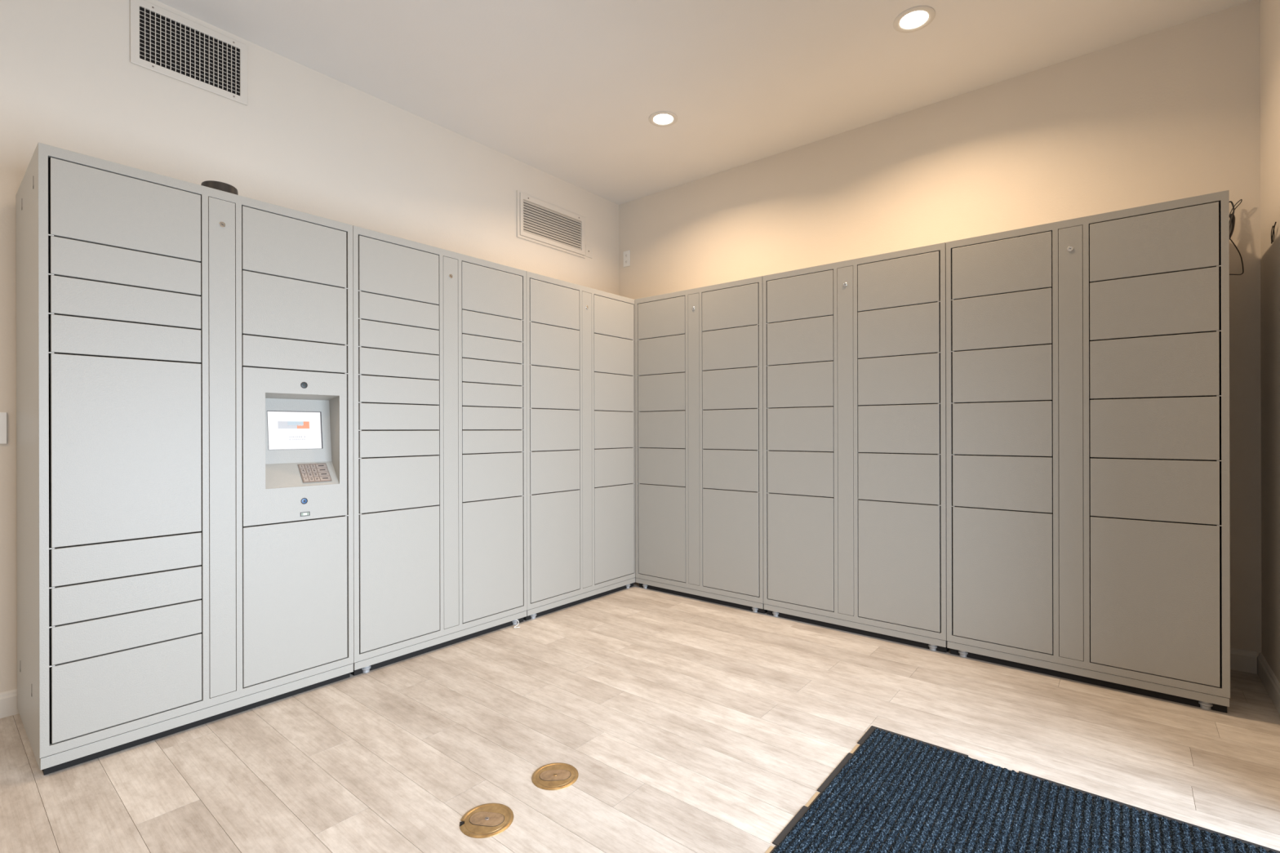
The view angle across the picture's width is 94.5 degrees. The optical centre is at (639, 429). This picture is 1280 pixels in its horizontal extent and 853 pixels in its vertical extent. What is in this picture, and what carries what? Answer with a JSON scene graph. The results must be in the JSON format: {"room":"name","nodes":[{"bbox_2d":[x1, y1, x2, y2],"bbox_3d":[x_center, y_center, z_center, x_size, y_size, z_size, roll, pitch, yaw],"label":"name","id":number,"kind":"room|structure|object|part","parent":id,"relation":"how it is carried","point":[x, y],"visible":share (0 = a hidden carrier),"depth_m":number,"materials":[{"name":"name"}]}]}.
{"room":"parcel locker room","nodes":[
{"label":"parcel locker room","id":0,"kind":"room"},
{"bbox_2d":[0,0,618,693],"bbox_3d":[-2.167,-0.383,2.731,0.120,3.075,6.374,0,0,39],"label":"wall","id":1,"kind":"structure","parent":0,"point":[305,140],"depth_m":2.91,"materials":[{"name":"paint"}]},
{"bbox_2d":[0,412,7,444],"bbox_3d":[-2.493,-0.006,2.227,0.011,0.122,0.154,0,0,39],"label":"light switch","id":2,"kind":"object","parent":1,"relation":"attached to","point":[3,415],"visible":1,"depth_m":2.28,"materials":[{"name":"white plastic"}]},
{"bbox_2d":[0,688,18,718],"bbox_3d":[-2.111,1.057,2.688,0.014,0.095,6.134,0,0,39],"label":"baseboard","id":3,"kind":"structure","parent":1,"relation":"attached to","point":[8,700],"depth_m":2.28,"materials":[{"name":"white paint"}]},
{"bbox_2d":[129,0,247,105],"bbox_3d":[-2.074,-1.746,2.744,0.011,0.296,0.444,0,0,39],"label":"air vent","id":4,"kind":"object","parent":1,"relation":"in","point":[160,44],"visible":1,"depth_m":2.73,"materials":[{"name":"white metal"}]},
{"bbox_2d":[516,190,585,257],"bbox_3d":[-0.653,-1.538,4.471,0.022,0.330,0.686,0,0,39],"label":"air vent","id":5,"kind":"object","parent":1,"relation":"in","point":[539,221],"visible":1,"depth_m":4.44,"materials":[{"name":"white metal"}]},
{"bbox_2d":[585,244,592,258],"bbox_3d":[-0.412,-1.440,4.777,0.008,0.096,0.078,0,0,39],"label":"blank wall plate","id":6,"kind":"object","parent":1,"relation":"attached to","point":[588,249],"visible":1,"depth_m":4.77,"materials":[{"name":"white plastic"}]},
{"bbox_2d":[0,582,1279,852],"bbox_3d":[-0.639,1.126,1.484,3.818,0.050,6.134,0,0,39],"label":"floor","id":7,"kind":"structure","parent":0,"point":[686,725],"depth_m":2.07,"materials":[{"name":"brown wood"}]},
{"bbox_2d":[15,142,353,775],"bbox_3d":[-1.838,0.099,2.454,0.668,2.009,0.983,0,0,39],"label":"locker","id":8,"kind":"object","parent":7,"relation":"on","point":[184,349],"visible":1,"depth_m":2.14,"materials":[{"name":"grey metal"}]},
{"bbox_3d":[-1.758,-0.309,2.045,0.019,0.120,0.396,0,0,39],"label":"door","id":9,"kind":"part","parent":8,"relation":"part of","materials":[{"name":"grey metal"}]},
{"bbox_3d":[-1.758,-0.434,2.045,0.019,0.120,0.396,0,0,39],"label":"door","id":10,"kind":"part","parent":8,"relation":"part of","materials":[{"name":"grey metal"}]},
{"bbox_3d":[-1.759,-0.559,2.045,0.019,0.120,0.396,0,0,39],"label":"door","id":11,"kind":"part","parent":8,"relation":"part of","materials":[{"name":"grey metal"}]},
{"bbox_3d":[-1.759,-0.746,2.045,0.019,0.245,0.396,0,0,39],"label":"door","id":12,"kind":"part","parent":8,"relation":"part of","materials":[{"name":"grey metal"}]},
{"bbox_3d":[-1.755,0.879,2.045,0.019,0.245,0.396,0,0,39],"label":"door","id":13,"kind":"part","parent":8,"relation":"part of","materials":[{"name":"grey metal"}]},
{"bbox_3d":[-1.756,0.691,2.045,0.019,0.120,0.396,0,0,39],"label":"door","id":14,"kind":"part","parent":8,"relation":"part of","materials":[{"name":"grey metal"}]},
{"bbox_3d":[-1.756,0.566,2.045,0.019,0.120,0.396,0,0,39],"label":"door","id":15,"kind":"part","parent":8,"relation":"part of","materials":[{"name":"grey metal"}]},
{"bbox_3d":[-1.756,0.441,2.045,0.019,0.120,0.396,0,0,39],"label":"door","id":16,"kind":"part","parent":8,"relation":"part of","materials":[{"name":"grey metal"}]},
{"bbox_3d":[-1.757,0.066,2.045,0.019,0.620,0.396,0,0,39],"label":"door","id":17,"kind":"part","parent":8,"relation":"part of","materials":[{"name":"grey metal"}]},
{"bbox_2d":[200,180,238,195],"bbox_3d":[-1.664,-0.938,2.344,0.134,0.064,0.134,0,0,39],"label":"antenna","id":18,"kind":"object","parent":8,"relation":"on","point":[222,186],"visible":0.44,"depth_m":2.30,"materials":[{"name":"black plastic"}]},
{"bbox_3d":[-1.588,0.066,2.249,0.016,1.875,0.084,0,0,39],"label":"service panel","id":19,"kind":"part","parent":8,"relation":"part of","materials":[{"name":"grey metal"}]},
{"bbox_3d":[-1.423,-0.747,2.456,0.019,0.245,0.396,0,0,39],"label":"door","id":20,"kind":"part","parent":8,"relation":"part of","materials":[{"name":"grey metal"}]},
{"bbox_3d":[-1.422,-0.310,2.456,0.019,0.120,0.396,0,0,39],"label":"door","id":21,"kind":"part","parent":8,"relation":"part of","materials":[{"name":"grey metal"}]},
{"bbox_3d":[-1.423,-0.497,2.456,0.019,0.245,0.396,0,0,39],"label":"door","id":22,"kind":"part","parent":8,"relation":"part of","materials":[{"name":"grey metal"}]},
{"bbox_3d":[-1.454,0.065,2.483,0.105,0.620,0.396,0,0,39],"label":"control panel","id":23,"kind":"part","parent":8,"relation":"part of","materials":[{"name":"grey metal"}]},
{"bbox_3d":[-1.420,0.690,2.456,0.019,0.620,0.396,0,0,39],"label":"door","id":24,"kind":"part","parent":8,"relation":"part of","materials":[{"name":"grey metal"}]},
{"bbox_2d":[350,225,527,675],"bbox_3d":[-1.215,0.097,3.216,0.668,2.010,0.983,0,0,39],"label":"locker","id":25,"kind":"object","parent":7,"relation":"on","point":[440,519],"visible":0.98,"depth_m":2.93,"materials":[{"name":"grey metal"}]},
{"bbox_3d":[-1.133,0.252,2.807,0.019,0.245,0.396,0,0,39],"label":"door","id":26,"kind":"part","parent":25,"relation":"part of","materials":[{"name":"grey metal"}]},
{"bbox_3d":[-1.134,0.065,2.807,0.019,0.120,0.396,0,0,39],"label":"door","id":27,"kind":"part","parent":25,"relation":"part of","materials":[{"name":"grey metal"}]},
{"bbox_3d":[-1.134,-0.060,2.807,0.019,0.120,0.396,0,0,39],"label":"door","id":28,"kind":"part","parent":25,"relation":"part of","materials":[{"name":"grey metal"}]},
{"bbox_3d":[-1.135,-0.185,2.807,0.019,0.120,0.396,0,0,39],"label":"door","id":29,"kind":"part","parent":25,"relation":"part of","materials":[{"name":"grey metal"}]},
{"bbox_3d":[-1.135,-0.310,2.807,0.019,0.120,0.396,0,0,39],"label":"door","id":30,"kind":"part","parent":25,"relation":"part of","materials":[{"name":"grey metal"}]},
{"bbox_3d":[-1.135,-0.435,2.807,0.019,0.120,0.396,0,0,39],"label":"door","id":31,"kind":"part","parent":25,"relation":"part of","materials":[{"name":"grey metal"}]},
{"bbox_3d":[-1.135,-0.560,2.807,0.019,0.120,0.396,0,0,39],"label":"door","id":32,"kind":"part","parent":25,"relation":"part of","materials":[{"name":"grey metal"}]},
{"bbox_3d":[-1.136,-0.748,2.807,0.019,0.245,0.396,0,0,39],"label":"door","id":33,"kind":"part","parent":25,"relation":"part of","materials":[{"name":"grey metal"}]},
{"bbox_3d":[-1.132,0.690,2.807,0.019,0.620,0.396,0,0,39],"label":"door","id":34,"kind":"part","parent":25,"relation":"part of","materials":[{"name":"grey metal"}]},
{"bbox_3d":[-0.965,0.064,3.011,0.016,1.875,0.084,0,0,39],"label":"service panel","id":35,"kind":"part","parent":25,"relation":"part of","materials":[{"name":"grey metal"}]},
{"bbox_3d":[-0.800,-0.749,3.217,0.019,0.245,0.396,0,0,39],"label":"door","id":36,"kind":"part","parent":25,"relation":"part of","materials":[{"name":"grey metal"}]},
{"bbox_3d":[-0.798,-0.061,3.217,0.019,0.120,0.396,0,0,39],"label":"door","id":37,"kind":"part","parent":25,"relation":"part of","materials":[{"name":"grey metal"}]},
{"bbox_3d":[-0.799,-0.186,3.217,0.019,0.120,0.396,0,0,39],"label":"door","id":38,"kind":"part","parent":25,"relation":"part of","materials":[{"name":"grey metal"}]},
{"bbox_3d":[-0.799,-0.311,3.217,0.019,0.120,0.396,0,0,39],"label":"door","id":39,"kind":"part","parent":25,"relation":"part of","materials":[{"name":"grey metal"}]},
{"bbox_3d":[-0.799,-0.436,3.217,0.019,0.120,0.396,0,0,39],"label":"door","id":40,"kind":"part","parent":25,"relation":"part of","materials":[{"name":"grey metal"}]},
{"bbox_3d":[-0.799,-0.561,3.217,0.019,0.120,0.396,0,0,39],"label":"door","id":41,"kind":"part","parent":25,"relation":"part of","materials":[{"name":"grey metal"}]},
{"bbox_3d":[-0.796,0.689,3.217,0.019,0.620,0.396,0,0,39],"label":"door","id":42,"kind":"part","parent":25,"relation":"part of","materials":[{"name":"grey metal"}]},
{"bbox_3d":[-0.797,0.251,3.217,0.019,0.245,0.396,0,0,39],"label":"door","id":43,"kind":"part","parent":25,"relation":"part of","materials":[{"name":"grey metal"}]},
{"bbox_3d":[-0.798,0.064,3.217,0.019,0.120,0.396,0,0,39],"label":"door","id":44,"kind":"part","parent":25,"relation":"part of","materials":[{"name":"grey metal"}]},
{"bbox_2d":[459,803,513,838],"bbox_3d":[-0.431,1.097,1.668,0.148,0.006,0.148,0,0,9],"label":"floor outlet cover","id":45,"kind":"object","parent":7,"relation":"on","point":[489,820],"visible":1,"depth_m":1.66,"materials":[{"name":"gold metal"}]},
{"bbox_2d":[531,762,578,790],"bbox_3d":[-0.269,1.097,1.879,0.147,0.006,0.147,0,0,-5],"label":"floor outlet cover","id":46,"kind":"object","parent":7,"relation":"on","point":[552,776],"visible":1,"depth_m":1.87,"materials":[{"name":"gold metal"}]},
{"bbox_2d":[523,271,635,620],"bbox_3d":[-0.591,0.096,3.977,0.668,2.010,0.983,0,0,39],"label":"locker","id":47,"kind":"object","parent":7,"relation":"on","point":[580,340],"visible":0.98,"depth_m":3.71,"materials":[{"name":"grey metal"}]},
{"bbox_3d":[-0.510,0.251,3.568,0.019,0.245,0.396,0,0,39],"label":"door","id":48,"kind":"part","parent":47,"relation":"part of","materials":[{"name":"grey metal"}]},
{"bbox_3d":[-0.511,0.001,3.568,0.019,0.245,0.396,0,0,39],"label":"door","id":49,"kind":"part","parent":47,"relation":"part of","materials":[{"name":"grey metal"}]},
{"bbox_3d":[-0.511,-0.249,3.568,0.019,0.245,0.396,0,0,39],"label":"door","id":50,"kind":"part","parent":47,"relation":"part of","materials":[{"name":"grey metal"}]},
{"bbox_3d":[-0.512,-0.499,3.568,0.019,0.245,0.396,0,0,39],"label":"door","id":51,"kind":"part","parent":47,"relation":"part of","materials":[{"name":"grey metal"}]},
{"bbox_3d":[-0.513,-0.749,3.568,0.019,0.245,0.396,0,0,39],"label":"door","id":52,"kind":"part","parent":47,"relation":"part of","materials":[{"name":"grey metal"}]},
{"bbox_3d":[-0.509,0.688,3.568,0.019,0.620,0.396,0,0,39],"label":"door","id":53,"kind":"part","parent":47,"relation":"part of","materials":[{"name":"grey metal"}]},
{"bbox_3d":[-0.342,0.063,3.772,0.016,1.875,0.084,0,0,39],"label":"service panel","id":54,"kind":"part","parent":47,"relation":"part of","materials":[{"name":"grey metal"}]},
{"bbox_3d":[-0.177,-0.750,3.979,0.019,0.245,0.396,0,0,39],"label":"door","id":55,"kind":"part","parent":47,"relation":"part of","materials":[{"name":"grey metal"}]},
{"bbox_3d":[-0.175,-0.250,3.979,0.019,0.245,0.396,0,0,39],"label":"door","id":56,"kind":"part","parent":47,"relation":"part of","materials":[{"name":"grey metal"}]},
{"bbox_3d":[-0.176,-0.500,3.979,0.019,0.245,0.396,0,0,39],"label":"door","id":57,"kind":"part","parent":47,"relation":"part of","materials":[{"name":"grey metal"}]},
{"bbox_3d":[-0.173,0.687,3.979,0.019,0.620,0.396,0,0,39],"label":"door","id":58,"kind":"part","parent":47,"relation":"part of","materials":[{"name":"grey metal"}]},
{"bbox_3d":[-0.174,0.250,3.979,0.019,0.245,0.396,0,0,39],"label":"door","id":59,"kind":"part","parent":47,"relation":"part of","materials":[{"name":"grey metal"}]},
{"bbox_3d":[-0.175,0.000,3.979,0.019,0.245,0.396,0,0,39],"label":"door","id":60,"kind":"part","parent":47,"relation":"part of","materials":[{"name":"grey metal"}]},
{"bbox_2d":[635,275,767,613],"bbox_3d":[0.535,0.093,4.050,0.983,2.010,0.603,0,0,39],"label":"locker","id":61,"kind":"object","parent":7,"relation":"on","point":[699,359],"visible":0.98,"depth_m":3.78,"materials":[{"name":"grey metal"}]},
{"bbox_3d":[0.145,-0.751,3.994,0.396,0.245,0.019,0,0,39],"label":"door","id":62,"kind":"part","parent":61,"relation":"part of","materials":[{"name":"grey metal"}]},
{"bbox_3d":[0.148,0.687,3.994,0.396,0.620,0.019,0,0,39],"label":"door","id":63,"kind":"part","parent":61,"relation":"part of","materials":[{"name":"grey metal"}]},
{"bbox_3d":[0.147,0.249,3.994,0.396,0.245,0.019,0,0,39],"label":"door","id":64,"kind":"part","parent":61,"relation":"part of","materials":[{"name":"grey metal"}]},
{"bbox_3d":[0.147,-0.001,3.994,0.396,0.245,0.019,0,0,39],"label":"door","id":65,"kind":"part","parent":61,"relation":"part of","materials":[{"name":"grey metal"}]},
{"bbox_3d":[0.146,-0.251,3.994,0.396,0.245,0.019,0,0,39],"label":"door","id":66,"kind":"part","parent":61,"relation":"part of","materials":[{"name":"grey metal"}]},
{"bbox_3d":[0.145,-0.501,3.994,0.396,0.245,0.019,0,0,39],"label":"door","id":67,"kind":"part","parent":61,"relation":"part of","materials":[{"name":"grey metal"}]},
{"bbox_3d":[0.351,0.061,3.825,0.084,1.875,0.016,0,0,39],"label":"service panel","id":68,"kind":"part","parent":61,"relation":"part of","materials":[{"name":"grey metal"}]},
{"bbox_3d":[0.557,-0.002,3.659,0.396,0.245,0.019,0,0,39],"label":"door","id":69,"kind":"part","parent":61,"relation":"part of","materials":[{"name":"grey metal"}]},
{"bbox_3d":[0.557,-0.252,3.659,0.396,0.245,0.019,0,0,39],"label":"door","id":70,"kind":"part","parent":61,"relation":"part of","materials":[{"name":"grey metal"}]},
{"bbox_3d":[0.556,-0.502,3.659,0.396,0.245,0.019,0,0,39],"label":"door","id":71,"kind":"part","parent":61,"relation":"part of","materials":[{"name":"grey metal"}]},
{"bbox_3d":[0.555,-0.752,3.659,0.396,0.245,0.019,0,0,39],"label":"door","id":72,"kind":"part","parent":61,"relation":"part of","materials":[{"name":"grey metal"}]},
{"bbox_3d":[0.558,0.248,3.659,0.396,0.245,0.019,0,0,39],"label":"door","id":73,"kind":"part","parent":61,"relation":"part of","materials":[{"name":"grey metal"}]},
{"bbox_3d":[0.559,0.686,3.659,0.396,0.620,0.019,0,0,39],"label":"door","id":74,"kind":"part","parent":61,"relation":"part of","materials":[{"name":"grey metal"}]},
{"bbox_2d":[762,242,949,653],"bbox_3d":[1.298,0.091,3.426,0.983,2.010,0.603,0,0,39],"label":"locker","id":75,"kind":"object","parent":7,"relation":"on","point":[854,351],"visible":0.98,"depth_m":3.15,"materials":[{"name":"grey metal"}]},
{"bbox_3d":[0.909,-0.003,3.370,0.396,0.245,0.019,0,0,39],"label":"door","id":76,"kind":"part","parent":75,"relation":"part of","materials":[{"name":"grey metal"}]},
{"bbox_3d":[0.909,-0.253,3.370,0.396,0.245,0.019,0,0,39],"label":"door","id":77,"kind":"part","parent":75,"relation":"part of","materials":[{"name":"grey metal"}]},
{"bbox_3d":[0.908,-0.503,3.370,0.396,0.245,0.019,0,0,39],"label":"door","id":78,"kind":"part","parent":75,"relation":"part of","materials":[{"name":"grey metal"}]},
{"bbox_3d":[0.907,-0.753,3.370,0.396,0.245,0.019,0,0,39],"label":"door","id":79,"kind":"part","parent":75,"relation":"part of","materials":[{"name":"grey metal"}]},
{"bbox_3d":[0.911,0.685,3.370,0.396,0.620,0.019,0,0,39],"label":"door","id":80,"kind":"part","parent":75,"relation":"part of","materials":[{"name":"grey metal"}]},
{"bbox_3d":[0.910,0.247,3.370,0.396,0.245,0.019,0,0,39],"label":"door","id":81,"kind":"part","parent":75,"relation":"part of","materials":[{"name":"grey metal"}]},
{"bbox_3d":[1.114,0.059,3.201,0.084,1.875,0.016,0,0,39],"label":"service panel","id":82,"kind":"part","parent":75,"relation":"part of","materials":[{"name":"grey metal"}]},
{"bbox_3d":[1.318,-0.754,3.034,0.396,0.245,0.019,0,0,39],"label":"door","id":83,"kind":"part","parent":75,"relation":"part of","materials":[{"name":"grey metal"}]},
{"bbox_3d":[1.321,0.684,3.034,0.396,0.620,0.019,0,0,39],"label":"door","id":84,"kind":"part","parent":75,"relation":"part of","materials":[{"name":"grey metal"}]},
{"bbox_3d":[1.320,0.246,3.034,0.396,0.245,0.019,0,0,39],"label":"door","id":85,"kind":"part","parent":75,"relation":"part of","materials":[{"name":"grey metal"}]},
{"bbox_3d":[1.320,-0.004,3.034,0.396,0.245,0.019,0,0,39],"label":"door","id":86,"kind":"part","parent":75,"relation":"part of","materials":[{"name":"grey metal"}]},
{"bbox_3d":[1.319,-0.254,3.034,0.396,0.245,0.019,0,0,39],"label":"door","id":87,"kind":"part","parent":75,"relation":"part of","materials":[{"name":"grey metal"}]},
{"bbox_3d":[1.319,-0.504,3.034,0.396,0.245,0.019,0,0,39],"label":"door","id":88,"kind":"part","parent":75,"relation":"part of","materials":[{"name":"grey metal"}]},
{"bbox_2d":[764,725,1279,852],"bbox_3d":[0.738,1.093,1.117,1.175,0.010,1.812,0,0,39],"label":"entrance mat","id":89,"kind":"object","parent":7,"relation":"on","point":[893,793],"visible":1,"depth_m":1.68,"materials":[{"name":"blue rubber"}]},
{"bbox_2d":[946,190,1230,713],"bbox_3d":[2.060,0.089,2.802,0.983,2.010,0.603,0,0,39],"label":"locker","id":90,"kind":"object","parent":7,"relation":"on","point":[1088,502],"visible":1,"depth_m":2.52,"materials":[{"name":"grey metal"}]},
{"bbox_3d":[1.670,-0.755,2.746,0.396,0.245,0.019,0,0,39],"label":"door","id":91,"kind":"part","parent":90,"relation":"part of","materials":[{"name":"grey metal"}]},
{"bbox_3d":[1.672,0.245,2.746,0.396,0.245,0.019,0,0,39],"label":"door","id":92,"kind":"part","parent":90,"relation":"part of","materials":[{"name":"grey metal"}]},
{"bbox_3d":[1.671,-0.005,2.746,0.396,0.245,0.019,0,0,39],"label":"door","id":93,"kind":"part","parent":90,"relation":"part of","materials":[{"name":"grey metal"}]},
{"bbox_3d":[1.671,-0.255,2.746,0.396,0.245,0.019,0,0,39],"label":"door","id":94,"kind":"part","parent":90,"relation":"part of","materials":[{"name":"grey metal"}]},
{"bbox_3d":[1.670,-0.505,2.746,0.396,0.245,0.019,0,0,39],"label":"door","id":95,"kind":"part","parent":90,"relation":"part of","materials":[{"name":"grey metal"}]},
{"bbox_3d":[1.673,0.683,2.746,0.396,0.620,0.019,0,0,39],"label":"door","id":96,"kind":"part","parent":90,"relation":"part of","materials":[{"name":"grey metal"}]},
{"bbox_3d":[1.876,0.058,2.577,0.084,1.875,0.016,0,0,39],"label":"service panel","id":97,"kind":"part","parent":90,"relation":"part of","materials":[{"name":"grey metal"}]},
{"bbox_3d":[2.080,-0.756,2.410,0.396,0.245,0.019,0,0,39],"label":"door","id":98,"kind":"part","parent":90,"relation":"part of","materials":[{"name":"grey metal"}]},
{"bbox_3d":[2.082,-0.006,2.410,0.396,0.245,0.019,0,0,39],"label":"door","id":99,"kind":"part","parent":90,"relation":"part of","materials":[{"name":"grey metal"}]},
{"bbox_3d":[2.082,-0.256,2.410,0.396,0.245,0.019,0,0,39],"label":"door","id":100,"kind":"part","parent":90,"relation":"part of","materials":[{"name":"grey metal"}]},
{"bbox_3d":[2.081,-0.506,2.410,0.396,0.245,0.019,0,0,39],"label":"door","id":101,"kind":"part","parent":90,"relation":"part of","materials":[{"name":"grey metal"}]},
{"bbox_3d":[2.083,0.244,2.410,0.396,0.245,0.019,0,0,39],"label":"door","id":102,"kind":"part","parent":90,"relation":"part of","materials":[{"name":"grey metal"}]},
{"bbox_3d":[2.084,0.682,2.410,0.396,0.620,0.019,0,0,39],"label":"door","id":103,"kind":"part","parent":90,"relation":"part of","materials":[{"name":"grey metal"}]},
{"bbox_2d":[156,0,1252,204],"bbox_3d":[-0.647,-1.974,1.484,4.058,0.100,6.374,0,0,39],"label":"ceiling","id":104,"kind":"structure","parent":0,"point":[569,91],"depth_m":3.07,"materials":[{"name":"paint"}]},
{"bbox_2d":[648,111,677,126],"bbox_3d":[0.144,-1.922,3.664,0.180,0.007,0.180,0,0,39],"label":"recessed light","id":105,"kind":"object","parent":104,"relation":"in","point":[660,118],"visible":1,"depth_m":3.66,"materials":[{"name":"white paint"}]},
{"bbox_2d":[893,5,935,32],"bbox_3d":[1.287,-1.925,2.780,0.180,0.007,0.180,0,0,39],"label":"recessed light","id":106,"kind":"object","parent":104,"relation":"in","point":[913,19],"visible":1,"depth_m":2.77,"materials":[{"name":"white paint"}]},
{"bbox_2d":[618,0,1261,656],"bbox_3d":[1.337,-0.391,3.904,3.818,3.075,0.120,0,0,39],"label":"wall","id":107,"kind":"structure","parent":0,"point":[1173,113],"depth_m":3.16,"materials":[{"name":"paint"}]},
{"bbox_2d":[623,249,630,266],"bbox_3d":[-0.114,-1.447,5.006,0.072,0.132,0.009,0,0,39],"label":"wall outlet","id":108,"kind":"object","parent":107,"relation":"attached to","point":[626,254],"visible":1,"depth_m":5.00,"materials":[{"name":"white plastic"}]},
{"bbox_2d":[1229,199,1244,275],"bbox_3d":[2.668,-0.822,2.680,0.102,0.431,0.037,0,0,3],"label":"cable bundle","id":109,"kind":"object","parent":107,"relation":"attached to","point":[1232,221],"visible":0.66,"depth_m":2.67,"materials":[{"name":"black plastic"}]},
{"bbox_2d":[1230,648,1257,674],"bbox_3d":[1.298,1.049,3.852,3.786,0.095,0.014,0,0,39],"label":"baseboard","id":110,"kind":"structure","parent":107,"relation":"attached to","point":[1242,660],"depth_m":2.67,"materials":[{"name":"white paint"}]},
{"bbox_2d":[1259,0,1279,682],"bbox_3d":[0.881,-0.390,0.237,0.120,3.075,6.374,0,0,39],"label":"wall","id":111,"kind":"structure","parent":0,"point":[1269,10],"depth_m":2.46,"materials":[{"name":"paint"}]},
{"bbox_2d":[1257,653,1279,715],"bbox_3d":[2.355,1.046,2.140,0.014,0.095,1.324,0,0,39],"label":"baseboard","id":112,"kind":"structure","parent":111,"relation":"attached to","point":[1268,679],"depth_m":2.44,"materials":[{"name":"white paint"}]},
{"bbox_2d":[1271,221,1276,244],"bbox_3d":[2.549,-0.792,2.385,0.010,0.062,0.119,0,0,41],"label":"wire","id":113,"kind":"object","parent":111,"relation":"attached to","point":[1273,234],"visible":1,"depth_m":2.38,"materials":[{"name":"black plastic"}]}
]}

